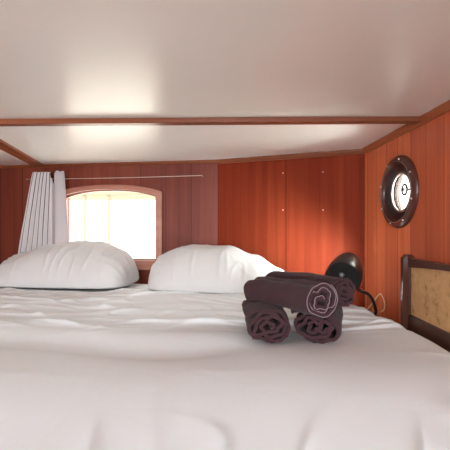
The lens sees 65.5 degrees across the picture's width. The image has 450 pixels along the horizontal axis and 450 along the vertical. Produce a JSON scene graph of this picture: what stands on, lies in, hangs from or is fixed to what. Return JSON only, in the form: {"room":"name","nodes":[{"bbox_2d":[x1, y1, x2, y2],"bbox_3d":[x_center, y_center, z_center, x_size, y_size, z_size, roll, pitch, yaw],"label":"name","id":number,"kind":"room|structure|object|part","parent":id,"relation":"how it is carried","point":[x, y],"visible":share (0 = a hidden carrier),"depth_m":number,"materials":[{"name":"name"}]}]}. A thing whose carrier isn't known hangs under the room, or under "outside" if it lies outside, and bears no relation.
{"room":"ship interior","nodes":[
{"label":"ship interior","id":0,"kind":"room"},
{"bbox_2d":[0,163,217,283],"bbox_3d":[-0.921,0.400,2.326,1.797,1.600,0.091,0,0,8],"label":"wall","id":1,"kind":"structure","parent":0,"point":[189,203],"depth_m":2.20,"materials":[{"name":"brown wood"}]},
{"bbox_2d":[0,139,43,165],"bbox_3d":[-1.125,-0.394,1.829,0.072,0.012,1.006,0,0,-13],"label":"trim","id":2,"kind":"structure","parent":1,"relation":"attached to","point":[4,146],"depth_m":1.93,"materials":[{"name":"brown wood"}]},
{"bbox_2d":[0,160,216,168],"bbox_3d":[-0.881,-0.391,2.269,1.693,0.018,0.014,0,0,9],"label":"trim","id":3,"kind":"structure","parent":1,"relation":"attached to","point":[183,161],"depth_m":2.24,"materials":[{"name":"brown wood"}]},
{"bbox_2d":[66,185,161,269],"bbox_3d":[-0.752,0.012,2.273,0.736,0.540,0.075,0,0,8],"label":"window","id":4,"kind":"structure","parent":1,"relation":"in","point":[141,263],"depth_m":2.21,"materials":[{"name":"brown wood"}]},
{"bbox_3d":[-0.756,0.273,2.246,0.727,0.018,0.020,0,0,8],"label":"sill","id":5,"kind":"part","parent":4,"relation":"part of","materials":[{"name":"brown wood"}]},
{"bbox_2d":[26,175,202,179],"bbox_3d":[-0.723,-0.301,2.234,1.185,0.010,0.034,0,0,8],"label":"wire","id":6,"kind":"object","parent":1,"relation":"attached to","point":[190,175],"visible":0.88,"depth_m":2.20,"materials":[{"name":"silver metal"}]},
{"bbox_2d":[18,171,68,253],"bbox_3d":[-1.183,-0.046,2.266,0.384,0.604,0.048,0,0,14],"label":"curtain","id":7,"kind":"object","parent":6,"relation":"hanging from","point":[45,221],"visible":0.77,"depth_m":2.27,"materials":[{"name":"white fabric"}]},
{"bbox_2d":[217,149,362,163],"bbox_3d":[0.343,-0.387,1.988,0.838,0.026,0.017,0,0,22],"label":"trim","id":8,"kind":"structure","parent":1,"relation":"attached to","point":[350,151],"depth_m":1.97,"materials":[{"name":"brown wood"}]},
{"bbox_2d":[0,0,449,165],"bbox_3d":[-0.507,-0.425,-0.450,2.685,0.050,6.100,0,0,0],"label":"ceiling","id":9,"kind":"structure","parent":0,"point":[60,59],"depth_m":0.92,"materials":[{"name":"white paint"}]},
{"bbox_2d":[0,116,420,125],"bbox_3d":[-0.507,-0.391,1.329,2.485,0.019,0.038,0,0,1],"label":"trim","id":10,"kind":"structure","parent":9,"relation":"attached to","point":[378,119],"depth_m":1.31,"materials":[{"name":"brown wood"}]},
{"bbox_2d":[218,154,364,306],"bbox_3d":[0.366,0.400,2.018,0.858,1.600,0.063,0,0,22],"label":"wall panel","id":11,"kind":"object","parent":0,"point":[300,214],"visible":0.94,"depth_m":1.97,"materials":[{"name":"brown wood"}]},
{"bbox_2d":[365,111,449,324],"bbox_3d":[0.760,0.400,-0.800,0.050,1.600,5.400,0,0,0],"label":"wall","id":12,"kind":"structure","parent":0,"point":[426,236],"depth_m":1.39,"materials":[{"name":"brown wood"}]},
{"bbox_2d":[380,155,418,227],"bbox_3d":[0.744,-0.139,1.478,0.062,0.307,0.307,0,0,0],"label":"porthole","id":13,"kind":"object","parent":12,"relation":"attached to","point":[400,166],"visible":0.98,"depth_m":1.49,"materials":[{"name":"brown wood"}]},
{"bbox_3d":[0.752,-0.139,1.478,0.046,0.237,0.237,0,0,0],"label":"frame","id":14,"kind":"part","parent":13,"relation":"part of","materials":[{"name":"black metal"}]},
{"bbox_2d":[362,100,449,153],"bbox_3d":[0.726,-0.386,-0.780,0.018,0.028,5.240,0,0,0],"label":"trim","id":15,"kind":"structure","parent":12,"relation":"attached to","point":[443,108],"depth_m":1.37,"materials":[{"name":"brown wood"}]},
{"bbox_3d":[-0.508,1.230,-0.450,2.685,0.060,6.100,0,0,0],"label":"floor","id":16,"kind":"structure","parent":0,"visible":0},
{"bbox_2d":[401,254,449,351],"bbox_3d":[0.660,0.653,0.843,0.044,1.094,0.885,0,0,0],"label":"headboard","id":17,"kind":"object","parent":16,"relation":"on","point":[425,284],"visible":0.67,"depth_m":1.14,"materials":[{"name":"brown wood"}]},
{"bbox_3d":[0.660,0.653,1.262,0.044,1.094,0.045,0,0,0],"label":"post","id":18,"kind":"part","parent":17,"relation":"part of","materials":[{"name":"brown wood"}]},
{"bbox_3d":[0.661,0.134,0.845,0.026,0.032,0.790,0,0,0],"label":"rail","id":19,"kind":"part","parent":17,"relation":"part of","materials":[{"name":"brown wood"}]},
{"bbox_3d":[0.661,0.389,0.845,0.026,0.143,0.790,0,0,0],"label":"rail","id":20,"kind":"part","parent":17,"relation":"part of","materials":[{"name":"brown wood"}]},
{"bbox_3d":[0.664,0.221,0.845,0.008,0.198,0.790,0,0,0],"label":"cane panel","id":21,"kind":"part","parent":17,"relation":"part of","materials":[{"name":"beige wicker"}]},
{"bbox_3d":[-0.478,0.780,1.402,1.985,0.840,1.844,0,0,0],"label":"bed","id":22,"kind":"object","parent":16,"relation":"on","visible":0},
{"bbox_2d":[0,285,449,449],"bbox_3d":[-0.416,0.420,1.173,2.112,0.242,1.694,0,0,0],"label":"duvet","id":23,"kind":"object","parent":22,"relation":"on","point":[130,367],"visible":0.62,"depth_m":0.70,"materials":[{"name":"white fabric"}]},
{"bbox_2d":[0,240,138,288],"bbox_3d":[-0.895,0.211,1.985,0.776,0.243,0.400,0,0,6],"label":"pillow","id":24,"kind":"object","parent":23,"relation":"on","point":[81,264],"visible":1,"depth_m":1.82,"materials":[{"name":"grey fabric"}]},
{"bbox_2d":[148,244,283,293],"bbox_3d":[-0.015,0.220,1.845,0.750,0.226,0.390,0,0,10],"label":"pillow","id":25,"kind":"object","parent":23,"relation":"on","point":[225,269],"visible":0.73,"depth_m":1.71,"materials":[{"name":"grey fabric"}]},
{"bbox_2d":[242,299,290,342],"bbox_3d":[0.120,0.281,1.066,0.138,0.105,0.236,0,0,1],"label":"rolled towel","id":26,"kind":"object","parent":23,"relation":"on","point":[266,322],"visible":0.92,"depth_m":0.95,"materials":[{"name":"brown fabric"}]},
{"bbox_2d":[243,276,337,317],"bbox_3d":[0.182,0.197,1.006,0.106,0.102,0.304,0,0,-31],"label":"rolled towel","id":27,"kind":"object","parent":26,"relation":"on","point":[307,297],"visible":1,"depth_m":0.93,"materials":[{"name":"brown fabric"}]},
{"bbox_2d":[291,307,342,343],"bbox_3d":[0.286,0.278,1.069,0.139,0.110,0.249,0,0,20],"label":"rolled towel","id":28,"kind":"object","parent":23,"relation":"on","point":[315,329],"visible":0.59,"depth_m":0.96,"materials":[{"name":"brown fabric"}]},
{"bbox_2d":[265,271,355,306],"bbox_3d":[0.261,0.197,1.109,0.104,0.095,0.310,0,0,-34],"label":"rolled towel","id":29,"kind":"object","parent":28,"relation":"on","point":[345,288],"visible":0.31,"depth_m":1.00,"materials":[{"name":"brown fabric"}]},
{"bbox_3d":[0.681,0.815,1.601,0.106,0.770,0.542,0,0,0],"label":"ledge","id":30,"kind":"object","parent":16,"relation":"on","visible":0},
{"bbox_2d":[325,252,384,316],"bbox_3d":[0.567,0.273,1.501,0.160,0.314,0.383,0,0,40],"label":"reading lamp","id":31,"kind":"object","parent":30,"relation":"on","point":[348,265],"depth_m":1.38,"materials":[{"name":"black metal"}]},
{"bbox_3d":[0.494,0.195,1.431,0.138,0.159,0.179,0,0,30],"label":"lamp shade","id":32,"kind":"part","parent":31,"relation":"part of","materials":[{"name":"black paint"}]},
{"bbox_3d":[0.600,0.330,1.517,0.254,0.170,0.023,0,0,-43],"label":"stem","id":33,"kind":"part","parent":31,"relation":"part of","materials":[{"name":"black paint"}]},
{"bbox_3d":[0.659,0.368,1.581,0.118,0.121,0.028,0,0,31],"label":"power cord","id":34,"kind":"part","parent":31,"relation":"part of","materials":[{"name":"plastic"}]},
{"label":"outside","id":35,"kind":"structure","parent":0,"visible":0},
{"bbox_3d":[-1.000,2.300,12.600,26.000,0.200,18.800,0,0,0],"label":"ground","id":36,"kind":"structure","parent":35,"visible":0},
{"bbox_2d":[70,191,154,243],"bbox_3d":[-1.500,0.880,4.450,2.200,2.640,0.900,0,0,0],"label":"canopy","id":37,"kind":"object","parent":36,"relation":"on","point":[108,195],"visible":0.13,"depth_m":4.04,"materials":[{"name":"beige"}]},
{"bbox_3d":[-1.620,0.927,4.045,0.028,2.545,0.030,0,0,0],"label":"post","id":38,"kind":"part","parent":37,"relation":"part of","materials":[{"name":"white"}]},
{"bbox_3d":[-1.340,0.927,4.045,0.028,2.545,0.030,0,0,0],"label":"post","id":39,"kind":"part","parent":37,"relation":"part of","materials":[{"name":"white"}]}
]}

